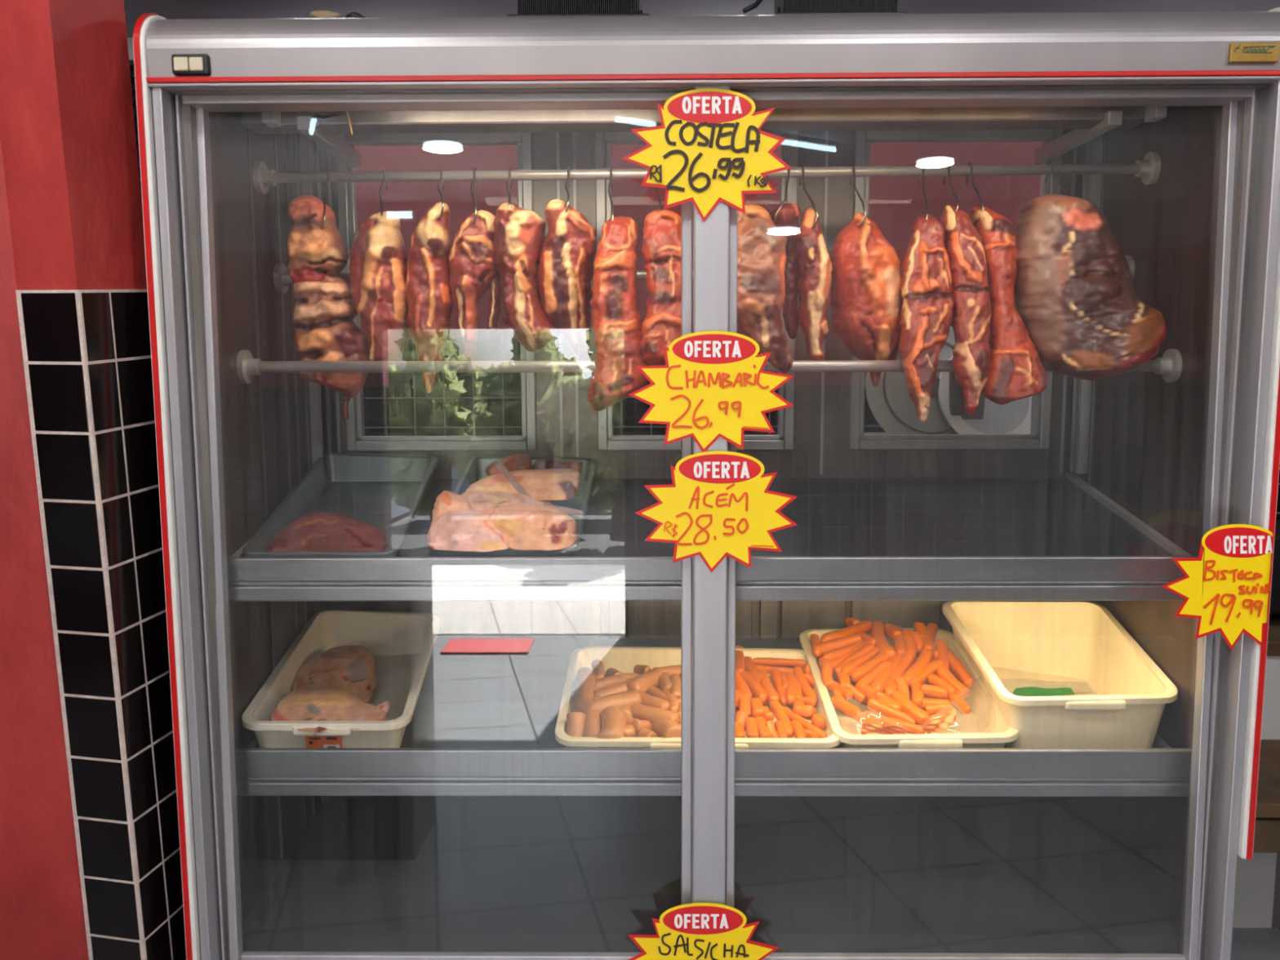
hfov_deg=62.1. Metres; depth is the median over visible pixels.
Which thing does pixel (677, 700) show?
sausage
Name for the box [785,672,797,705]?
sausage
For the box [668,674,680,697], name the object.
sausage
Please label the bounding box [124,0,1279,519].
wall
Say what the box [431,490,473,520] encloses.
piece
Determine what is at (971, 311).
meat
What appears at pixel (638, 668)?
sausage
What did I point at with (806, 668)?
sausage
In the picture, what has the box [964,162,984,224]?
hook
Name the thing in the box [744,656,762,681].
sausage
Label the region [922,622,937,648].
sausage
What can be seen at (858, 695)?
sausage
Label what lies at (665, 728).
sausage
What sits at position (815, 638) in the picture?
sausage
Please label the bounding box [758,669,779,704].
sausage
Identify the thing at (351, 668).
chicken piece
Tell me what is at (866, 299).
joint
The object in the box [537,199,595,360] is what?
meat
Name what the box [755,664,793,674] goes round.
sausage
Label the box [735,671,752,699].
sausage
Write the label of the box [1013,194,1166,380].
joint
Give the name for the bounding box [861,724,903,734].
bag
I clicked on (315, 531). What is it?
piece
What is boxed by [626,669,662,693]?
sausage
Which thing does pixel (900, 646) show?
sausage
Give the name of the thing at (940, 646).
sausage
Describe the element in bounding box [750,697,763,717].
sausage
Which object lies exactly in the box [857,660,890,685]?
sausage
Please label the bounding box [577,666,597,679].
sausage
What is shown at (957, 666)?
sausage
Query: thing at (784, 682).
sausage
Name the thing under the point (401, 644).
storage bin
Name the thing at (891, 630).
sausage
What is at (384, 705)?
chicken piece
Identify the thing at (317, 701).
chicken piece
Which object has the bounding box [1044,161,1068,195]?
hook
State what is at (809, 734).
sausage
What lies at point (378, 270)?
meat
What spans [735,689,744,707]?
sausage
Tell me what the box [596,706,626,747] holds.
sausage
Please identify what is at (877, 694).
sausage
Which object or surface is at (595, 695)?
sausage
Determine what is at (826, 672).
sausage
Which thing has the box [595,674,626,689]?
sausage
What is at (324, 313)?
meat
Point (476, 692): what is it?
shelf
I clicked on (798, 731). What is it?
sausage
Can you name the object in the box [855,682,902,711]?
sausage
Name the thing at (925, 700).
sausage
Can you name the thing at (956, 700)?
sausage
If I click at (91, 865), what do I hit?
wall
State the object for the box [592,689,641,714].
sausage
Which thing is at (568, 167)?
hook
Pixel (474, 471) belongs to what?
steel tray
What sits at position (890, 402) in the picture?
plates
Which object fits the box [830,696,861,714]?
sausage
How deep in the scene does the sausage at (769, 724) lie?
1.91 m
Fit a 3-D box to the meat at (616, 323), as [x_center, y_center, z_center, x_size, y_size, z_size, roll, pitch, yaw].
[-0.035,-0.300,1.889,0.110,0.348,0.217,0,7,3]
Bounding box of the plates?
[864,325,1031,434]
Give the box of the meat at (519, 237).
[493,202,559,352]
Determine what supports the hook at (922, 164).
hanging from the refrigerator
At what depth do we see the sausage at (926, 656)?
2.08 m
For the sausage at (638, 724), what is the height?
0.038 m
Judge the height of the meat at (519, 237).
0.273 m
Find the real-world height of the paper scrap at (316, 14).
0.024 m
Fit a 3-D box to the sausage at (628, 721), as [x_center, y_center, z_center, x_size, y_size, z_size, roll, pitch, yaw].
[-0.021,0.443,1.934,0.026,0.024,0.039,-6,9,-40]
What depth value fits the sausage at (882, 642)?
2.17 m
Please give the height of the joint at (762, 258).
0.305 m
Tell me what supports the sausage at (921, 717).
on the sausage at (935, 717)
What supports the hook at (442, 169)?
hanging from the refrigerator
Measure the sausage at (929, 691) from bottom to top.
0.033 m
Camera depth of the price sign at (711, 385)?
1.65 m
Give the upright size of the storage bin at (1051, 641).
0.207 m
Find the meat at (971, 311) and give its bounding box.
[940,204,991,414]
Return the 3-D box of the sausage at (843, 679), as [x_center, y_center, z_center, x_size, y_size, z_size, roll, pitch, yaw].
[0.393,0.390,2.045,0.024,0.028,0.052,0,7,5]
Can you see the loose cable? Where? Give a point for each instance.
(752, 6)
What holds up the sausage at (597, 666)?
in the storage bin at (623, 659)
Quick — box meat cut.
[770,202,800,339]
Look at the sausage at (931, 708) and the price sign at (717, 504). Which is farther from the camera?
the sausage at (931, 708)
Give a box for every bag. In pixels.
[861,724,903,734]
[917,707,956,733]
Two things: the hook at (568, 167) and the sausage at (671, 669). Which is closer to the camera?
the hook at (568, 167)
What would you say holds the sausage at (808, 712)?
in the storage bin at (623, 659)
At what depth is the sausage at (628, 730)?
1.89 m
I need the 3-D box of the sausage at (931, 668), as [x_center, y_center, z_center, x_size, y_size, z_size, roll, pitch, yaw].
[0.557,0.381,2.082,0.110,0.041,0.025,-6,9,-40]
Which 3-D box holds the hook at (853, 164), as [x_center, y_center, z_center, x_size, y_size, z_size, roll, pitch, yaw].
[0.394,-0.521,1.950,0.016,0.128,0.109,-1,7,-3]
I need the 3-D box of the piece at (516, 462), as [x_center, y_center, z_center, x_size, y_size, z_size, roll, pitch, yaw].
[-0.273,-0.029,2.213,0.096,0.044,0.112,0,7,1]
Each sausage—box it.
[566,711,585,737]
[573,697,595,713]
[574,671,596,711]
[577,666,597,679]
[583,708,601,737]
[591,658,605,679]
[591,693,602,699]
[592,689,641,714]
[593,679,631,697]
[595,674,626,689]
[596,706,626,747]
[604,667,622,676]
[618,704,632,719]
[621,672,639,679]
[622,724,635,737]
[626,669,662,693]
[626,717,635,724]
[631,703,679,724]
[631,718,652,733]
[633,664,651,674]
[635,689,669,710]
[635,728,657,737]
[646,685,666,700]
[651,665,680,675]
[652,719,680,737]
[657,671,671,690]
[661,687,678,711]
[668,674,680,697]
[672,698,680,712]
[675,694,680,711]
[676,711,680,724]
[734,721,745,737]
[735,645,745,672]
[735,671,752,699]
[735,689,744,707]
[735,711,747,730]
[738,695,751,717]
[740,671,767,704]
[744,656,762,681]
[745,717,759,737]
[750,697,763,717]
[752,657,806,666]
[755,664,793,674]
[755,716,771,737]
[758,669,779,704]
[761,706,773,721]
[764,720,777,737]
[769,667,787,706]
[769,700,793,737]
[774,720,787,737]
[780,671,788,688]
[782,706,827,737]
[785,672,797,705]
[790,720,805,737]
[792,700,804,717]
[793,666,817,702]
[795,676,802,700]
[799,696,816,706]
[801,704,817,719]
[802,663,810,673]
[804,672,814,688]
[804,728,818,737]
[809,634,822,657]
[810,713,826,729]
[812,634,861,656]
[818,657,831,670]
[820,620,872,643]
[821,664,833,689]
[822,639,865,661]
[828,680,853,700]
[829,640,871,672]
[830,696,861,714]
[833,688,845,702]
[835,643,874,675]
[836,672,850,688]
[840,645,879,677]
[843,706,882,725]
[844,684,865,702]
[845,617,859,626]
[849,650,890,682]
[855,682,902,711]
[857,631,875,645]
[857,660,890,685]
[863,710,902,726]
[866,697,915,724]
[870,652,902,691]
[871,621,884,635]
[871,628,896,656]
[873,690,885,698]
[883,623,902,639]
[883,650,915,697]
[887,717,924,733]
[890,690,929,725]
[893,626,906,653]
[893,676,910,699]
[902,630,916,654]
[902,648,933,687]
[908,659,943,688]
[910,681,924,707]
[911,631,922,652]
[913,622,928,642]
[919,684,962,700]
[920,697,950,709]
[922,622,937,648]
[924,648,937,659]
[924,702,953,715]
[925,710,955,724]
[927,674,956,697]
[934,640,949,669]
[936,666,970,697]
[946,648,973,684]
[946,655,973,686]
[949,693,970,715]
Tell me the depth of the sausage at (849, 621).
2.29 m
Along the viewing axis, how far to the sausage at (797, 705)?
1.97 m
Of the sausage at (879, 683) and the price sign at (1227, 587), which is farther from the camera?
the sausage at (879, 683)
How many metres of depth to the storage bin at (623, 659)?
2.08 m
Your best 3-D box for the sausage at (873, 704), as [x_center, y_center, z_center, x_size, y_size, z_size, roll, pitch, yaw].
[0.465,0.430,1.965,0.092,0.044,0.022,4,8,29]
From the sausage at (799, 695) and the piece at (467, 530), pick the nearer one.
the piece at (467, 530)
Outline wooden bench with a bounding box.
[1253,739,1279,852]
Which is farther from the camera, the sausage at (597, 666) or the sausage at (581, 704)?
the sausage at (597, 666)
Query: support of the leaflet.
in the storage bin at (1051, 641)
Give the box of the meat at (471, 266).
[447,209,501,360]
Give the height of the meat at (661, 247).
0.283 m
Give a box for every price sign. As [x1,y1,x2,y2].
[622,88,791,222]
[627,330,795,452]
[627,902,779,959]
[635,450,797,573]
[1161,524,1272,649]
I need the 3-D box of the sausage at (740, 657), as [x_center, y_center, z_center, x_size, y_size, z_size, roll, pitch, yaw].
[0.204,0.373,2.194,0.023,0.032,0.146,0,7,4]
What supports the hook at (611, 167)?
hanging from the refrigerator
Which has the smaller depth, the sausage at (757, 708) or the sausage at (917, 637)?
the sausage at (757, 708)
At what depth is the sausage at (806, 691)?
2.07 m
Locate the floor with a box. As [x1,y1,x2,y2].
[1230,927,1279,959]
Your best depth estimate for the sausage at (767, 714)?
1.95 m
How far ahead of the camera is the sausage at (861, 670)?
2.09 m
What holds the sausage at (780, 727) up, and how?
in the storage bin at (623, 659)
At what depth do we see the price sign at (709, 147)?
1.61 m
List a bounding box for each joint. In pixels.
[737,204,793,373]
[829,212,902,386]
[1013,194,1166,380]
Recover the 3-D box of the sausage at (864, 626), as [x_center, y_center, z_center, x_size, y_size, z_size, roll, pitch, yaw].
[0.440,0.324,2.248,0.162,0.032,0.029,-6,9,-40]
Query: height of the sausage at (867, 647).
0.041 m
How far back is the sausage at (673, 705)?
1.98 m
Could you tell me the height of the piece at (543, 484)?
0.045 m
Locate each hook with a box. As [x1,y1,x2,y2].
[321,168,333,229]
[378,168,388,216]
[436,168,444,219]
[470,167,477,224]
[505,167,512,208]
[564,166,570,212]
[607,166,613,220]
[654,186,662,210]
[773,164,790,222]
[799,164,818,228]
[848,163,866,227]
[917,162,928,219]
[942,162,958,211]
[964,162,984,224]
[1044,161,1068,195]
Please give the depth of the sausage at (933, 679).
2.03 m
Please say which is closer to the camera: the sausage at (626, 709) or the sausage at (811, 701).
the sausage at (626, 709)
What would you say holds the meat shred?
in the refrigerator
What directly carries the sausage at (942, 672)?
in the storage bin at (984, 726)
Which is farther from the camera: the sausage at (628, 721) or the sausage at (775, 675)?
the sausage at (775, 675)
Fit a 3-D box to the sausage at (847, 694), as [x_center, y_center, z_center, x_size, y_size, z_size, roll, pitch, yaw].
[0.384,0.401,2.032,0.019,0.024,0.057,-4,8,-31]
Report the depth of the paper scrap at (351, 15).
1.68 m
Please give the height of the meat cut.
0.250 m
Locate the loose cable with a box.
[742,0,762,13]
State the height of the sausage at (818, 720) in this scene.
0.024 m
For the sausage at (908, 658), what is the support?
in the storage bin at (984, 726)
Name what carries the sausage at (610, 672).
in the storage bin at (623, 659)
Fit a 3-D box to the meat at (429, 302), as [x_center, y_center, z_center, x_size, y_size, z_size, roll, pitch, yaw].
[-0.390,-0.338,1.978,0.089,0.349,0.103,2,7,20]
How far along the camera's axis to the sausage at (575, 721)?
1.91 m
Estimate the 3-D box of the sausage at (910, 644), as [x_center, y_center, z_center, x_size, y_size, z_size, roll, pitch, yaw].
[0.556,0.339,2.198,0.024,0.044,0.082,1,7,8]
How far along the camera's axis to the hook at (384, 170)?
1.96 m
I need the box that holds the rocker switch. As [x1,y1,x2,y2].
[171,53,211,75]
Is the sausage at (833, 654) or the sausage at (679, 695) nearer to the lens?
the sausage at (679, 695)
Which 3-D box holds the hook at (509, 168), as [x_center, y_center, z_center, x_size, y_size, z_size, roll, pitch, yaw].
[-0.244,-0.526,1.956,0.015,0.108,0.109,-1,7,-4]
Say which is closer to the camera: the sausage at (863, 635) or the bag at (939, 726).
the bag at (939, 726)
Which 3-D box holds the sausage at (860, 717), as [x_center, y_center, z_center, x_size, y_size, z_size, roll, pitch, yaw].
[0.409,0.438,1.955,0.017,0.028,0.088,-6,9,-39]
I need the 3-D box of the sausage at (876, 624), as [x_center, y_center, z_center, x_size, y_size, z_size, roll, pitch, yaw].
[0.504,0.325,2.251,0.027,0.033,0.100,1,7,10]
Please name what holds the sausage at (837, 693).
on the sausage at (841, 705)
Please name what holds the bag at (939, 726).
in the storage bin at (984, 726)
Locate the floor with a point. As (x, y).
(1247, 944)
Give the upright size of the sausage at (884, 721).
0.025 m
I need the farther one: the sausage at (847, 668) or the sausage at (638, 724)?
the sausage at (847, 668)
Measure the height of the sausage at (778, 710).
0.045 m
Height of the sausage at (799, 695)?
0.027 m
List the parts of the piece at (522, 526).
plastic strip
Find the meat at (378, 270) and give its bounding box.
[349,211,408,360]
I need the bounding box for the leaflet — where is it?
[1001,678,1093,695]
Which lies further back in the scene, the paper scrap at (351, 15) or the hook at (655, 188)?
the hook at (655, 188)
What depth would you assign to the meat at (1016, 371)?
1.83 m
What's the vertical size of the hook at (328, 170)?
0.127 m
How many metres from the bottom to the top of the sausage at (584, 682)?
0.063 m
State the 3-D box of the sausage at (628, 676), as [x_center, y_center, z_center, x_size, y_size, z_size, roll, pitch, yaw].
[-0.021,0.391,2.101,0.056,0.026,0.022,-3,7,-19]
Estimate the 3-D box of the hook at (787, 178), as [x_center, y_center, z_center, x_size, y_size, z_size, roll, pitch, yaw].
[0.262,-0.523,1.951,0.033,0.121,0.109,4,8,29]
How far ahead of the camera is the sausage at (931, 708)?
1.96 m
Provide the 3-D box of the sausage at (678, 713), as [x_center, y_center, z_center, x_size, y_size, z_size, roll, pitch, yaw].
[0.081,0.443,1.928,0.036,0.053,0.048,-6,9,-41]
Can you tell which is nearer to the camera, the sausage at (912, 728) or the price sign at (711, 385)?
the price sign at (711, 385)
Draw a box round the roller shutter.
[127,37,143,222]
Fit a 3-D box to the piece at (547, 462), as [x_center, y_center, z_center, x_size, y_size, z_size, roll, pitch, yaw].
[-0.172,-0.026,2.220,0.105,0.034,0.109,0,7,1]
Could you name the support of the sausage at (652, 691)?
on the sausage at (673, 705)
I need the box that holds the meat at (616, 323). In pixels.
[586,216,650,411]
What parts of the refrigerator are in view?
edge trim, corner post, panel, brass rod, sliding frame, sliding door, panel, condenser coil, panel, hanging rail, panel, sliding frame, panel, hanging rail, hanging rail, post, rail, panel, panel, condenser coil, panel, sliding frame, sliding door, panel, corner post, name plate, edge trim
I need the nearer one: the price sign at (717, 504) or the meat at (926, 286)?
the price sign at (717, 504)
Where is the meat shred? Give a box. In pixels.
[342,398,350,419]
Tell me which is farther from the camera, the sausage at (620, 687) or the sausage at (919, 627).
the sausage at (919, 627)
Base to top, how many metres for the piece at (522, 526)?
0.138 m
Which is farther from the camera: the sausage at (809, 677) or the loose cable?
the sausage at (809, 677)
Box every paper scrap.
[309,10,342,17]
[345,12,366,17]
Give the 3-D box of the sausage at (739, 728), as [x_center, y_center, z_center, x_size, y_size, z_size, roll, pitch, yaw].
[0.178,0.454,1.913,0.021,0.025,0.053,0,7,-1]
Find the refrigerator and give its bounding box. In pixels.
[133,0,1279,959]
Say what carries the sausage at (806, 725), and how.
in the storage bin at (623, 659)
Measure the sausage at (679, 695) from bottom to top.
0.037 m
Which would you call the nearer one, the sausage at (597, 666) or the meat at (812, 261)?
the meat at (812, 261)
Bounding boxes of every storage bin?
[241,608,440,747]
[555,646,841,747]
[799,627,1018,747]
[942,600,1177,748]
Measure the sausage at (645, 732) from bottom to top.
0.030 m
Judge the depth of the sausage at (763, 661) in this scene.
2.18 m
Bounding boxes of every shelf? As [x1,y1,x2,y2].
[395,477,1173,556]
[400,636,1157,748]
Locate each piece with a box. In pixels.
[266,511,387,551]
[271,682,386,732]
[293,645,377,702]
[377,701,390,713]
[426,509,509,551]
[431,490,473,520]
[461,490,554,513]
[465,468,579,500]
[484,453,532,475]
[488,459,582,551]
[532,457,582,475]
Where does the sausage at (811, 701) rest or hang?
in the storage bin at (623, 659)
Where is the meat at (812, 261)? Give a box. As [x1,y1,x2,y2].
[793,207,832,359]
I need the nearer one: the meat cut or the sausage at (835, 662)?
the meat cut
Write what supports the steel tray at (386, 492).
on the refrigerator
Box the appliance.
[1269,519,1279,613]
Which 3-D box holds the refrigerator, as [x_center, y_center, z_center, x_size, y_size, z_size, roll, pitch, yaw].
[0.122,0.217,2.056,1.736,2.183,0.765,0,7,1]
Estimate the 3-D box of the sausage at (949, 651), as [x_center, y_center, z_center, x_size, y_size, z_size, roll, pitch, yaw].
[0.628,0.370,2.111,0.022,0.041,0.142,-1,7,-4]
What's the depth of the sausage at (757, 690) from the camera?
2.06 m
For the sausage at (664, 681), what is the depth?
2.06 m
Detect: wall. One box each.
[0,0,186,959]
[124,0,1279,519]
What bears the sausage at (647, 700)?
in the storage bin at (623, 659)
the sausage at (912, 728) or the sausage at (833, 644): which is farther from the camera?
the sausage at (833, 644)
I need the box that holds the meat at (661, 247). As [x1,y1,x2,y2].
[640,208,681,365]
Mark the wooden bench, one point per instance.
(1267, 823)
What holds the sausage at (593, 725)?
in the storage bin at (623, 659)
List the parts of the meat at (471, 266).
meat strip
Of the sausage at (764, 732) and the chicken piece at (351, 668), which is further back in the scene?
the chicken piece at (351, 668)
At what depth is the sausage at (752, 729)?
1.91 m
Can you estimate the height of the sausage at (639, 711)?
0.035 m
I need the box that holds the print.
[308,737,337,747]
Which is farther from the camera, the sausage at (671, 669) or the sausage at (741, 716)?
the sausage at (671, 669)
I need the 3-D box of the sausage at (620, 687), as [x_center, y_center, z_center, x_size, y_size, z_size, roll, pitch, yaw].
[-0.047,0.406,2.033,0.096,0.038,0.033,-4,8,-28]
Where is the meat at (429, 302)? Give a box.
[404,201,453,393]
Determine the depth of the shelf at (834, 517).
2.06 m
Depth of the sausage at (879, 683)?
2.05 m
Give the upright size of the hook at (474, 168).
0.118 m
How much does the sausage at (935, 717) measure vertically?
0.026 m
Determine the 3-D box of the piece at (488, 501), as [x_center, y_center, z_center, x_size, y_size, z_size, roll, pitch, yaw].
[-0.254,0.050,2.027,0.199,0.053,0.178,1,7,11]
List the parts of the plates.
blade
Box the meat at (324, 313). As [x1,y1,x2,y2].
[286,195,368,399]
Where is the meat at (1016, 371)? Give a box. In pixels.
[971,205,1047,404]
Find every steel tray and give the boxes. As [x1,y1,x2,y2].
[242,452,437,556]
[426,456,595,556]
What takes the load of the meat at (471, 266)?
hanging from the hook at (474, 168)
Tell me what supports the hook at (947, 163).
hanging from the refrigerator
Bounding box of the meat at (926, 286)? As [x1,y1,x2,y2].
[898,213,954,422]
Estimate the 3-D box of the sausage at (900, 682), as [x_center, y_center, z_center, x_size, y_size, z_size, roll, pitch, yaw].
[0.499,0.400,2.027,0.024,0.045,0.047,-1,7,-3]
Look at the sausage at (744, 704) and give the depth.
1.99 m
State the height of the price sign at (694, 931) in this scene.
0.208 m
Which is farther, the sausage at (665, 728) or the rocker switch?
the sausage at (665, 728)
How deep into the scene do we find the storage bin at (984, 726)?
1.99 m
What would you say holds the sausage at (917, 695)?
on the sausage at (925, 700)
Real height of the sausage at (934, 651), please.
0.020 m
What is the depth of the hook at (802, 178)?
1.94 m

